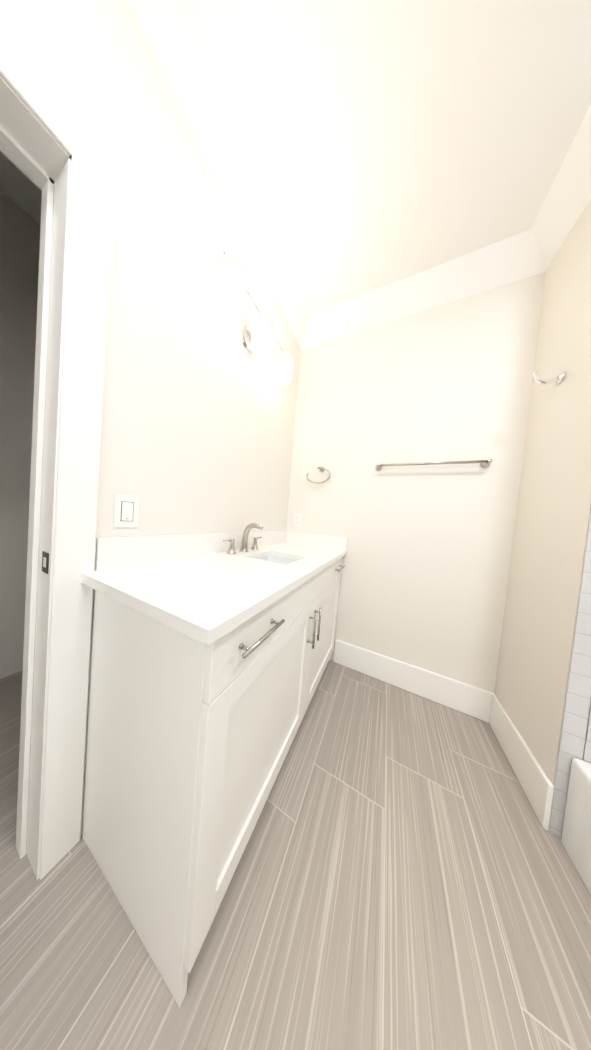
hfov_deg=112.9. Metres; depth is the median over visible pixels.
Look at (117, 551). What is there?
backsplash
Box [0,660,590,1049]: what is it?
floor
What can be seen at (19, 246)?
wall
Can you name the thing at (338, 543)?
backsplash
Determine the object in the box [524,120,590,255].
trim
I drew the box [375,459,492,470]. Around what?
rail
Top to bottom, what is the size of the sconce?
0.186 m
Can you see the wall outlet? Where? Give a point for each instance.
(297, 521)
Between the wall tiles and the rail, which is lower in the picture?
the wall tiles
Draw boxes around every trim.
[128,0,315,349]
[312,230,564,344]
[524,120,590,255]
[580,105,590,143]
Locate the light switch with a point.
(126, 510)
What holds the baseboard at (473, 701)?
attached to the wall at (426, 559)
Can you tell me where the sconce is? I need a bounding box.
[215,250,294,384]
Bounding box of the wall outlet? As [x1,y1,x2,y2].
[293,514,300,526]
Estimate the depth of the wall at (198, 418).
0.75 m
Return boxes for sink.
[253,551,296,562]
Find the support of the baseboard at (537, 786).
attached to the wall at (548, 547)
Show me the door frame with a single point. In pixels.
(88, 270)
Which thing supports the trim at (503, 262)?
attached to the wall at (426, 559)
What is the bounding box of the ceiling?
[0,0,590,314]
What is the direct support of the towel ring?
attached to the wall at (426, 559)
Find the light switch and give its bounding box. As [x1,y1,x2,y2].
[113,494,139,526]
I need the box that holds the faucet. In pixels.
[221,523,264,554]
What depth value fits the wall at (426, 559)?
1.35 m
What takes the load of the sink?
in the countertop
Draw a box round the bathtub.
[561,758,590,893]
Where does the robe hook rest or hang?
attached to the wall at (548, 547)
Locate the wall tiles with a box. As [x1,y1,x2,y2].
[548,509,590,838]
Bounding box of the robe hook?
[533,371,564,384]
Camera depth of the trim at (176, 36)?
0.82 m
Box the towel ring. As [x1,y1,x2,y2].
[306,466,330,483]
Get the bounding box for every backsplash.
[95,531,284,570]
[285,531,346,550]
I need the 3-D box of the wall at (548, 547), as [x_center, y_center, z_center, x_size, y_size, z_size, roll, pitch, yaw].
[1.661,-0.140,0.809,0.929,2.784,0.614,6,2,25]
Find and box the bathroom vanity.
[82,551,345,1007]
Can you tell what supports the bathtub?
on the floor
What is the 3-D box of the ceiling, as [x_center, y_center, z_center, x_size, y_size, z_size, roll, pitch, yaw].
[-0.178,-1.702,-0.131,3.719,0.080,3.908,6,2,25]
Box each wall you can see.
[0,0,300,834]
[0,191,40,678]
[286,272,544,692]
[494,199,590,785]
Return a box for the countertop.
[81,543,344,646]
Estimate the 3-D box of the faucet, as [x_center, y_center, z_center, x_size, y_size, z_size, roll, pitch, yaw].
[-0.262,0.076,1.162,0.150,0.176,0.342,6,2,25]
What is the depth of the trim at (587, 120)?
0.77 m
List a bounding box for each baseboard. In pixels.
[333,639,488,720]
[485,692,553,830]
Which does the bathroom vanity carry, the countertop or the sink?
the countertop
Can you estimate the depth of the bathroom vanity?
0.53 m
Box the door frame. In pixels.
[0,27,114,879]

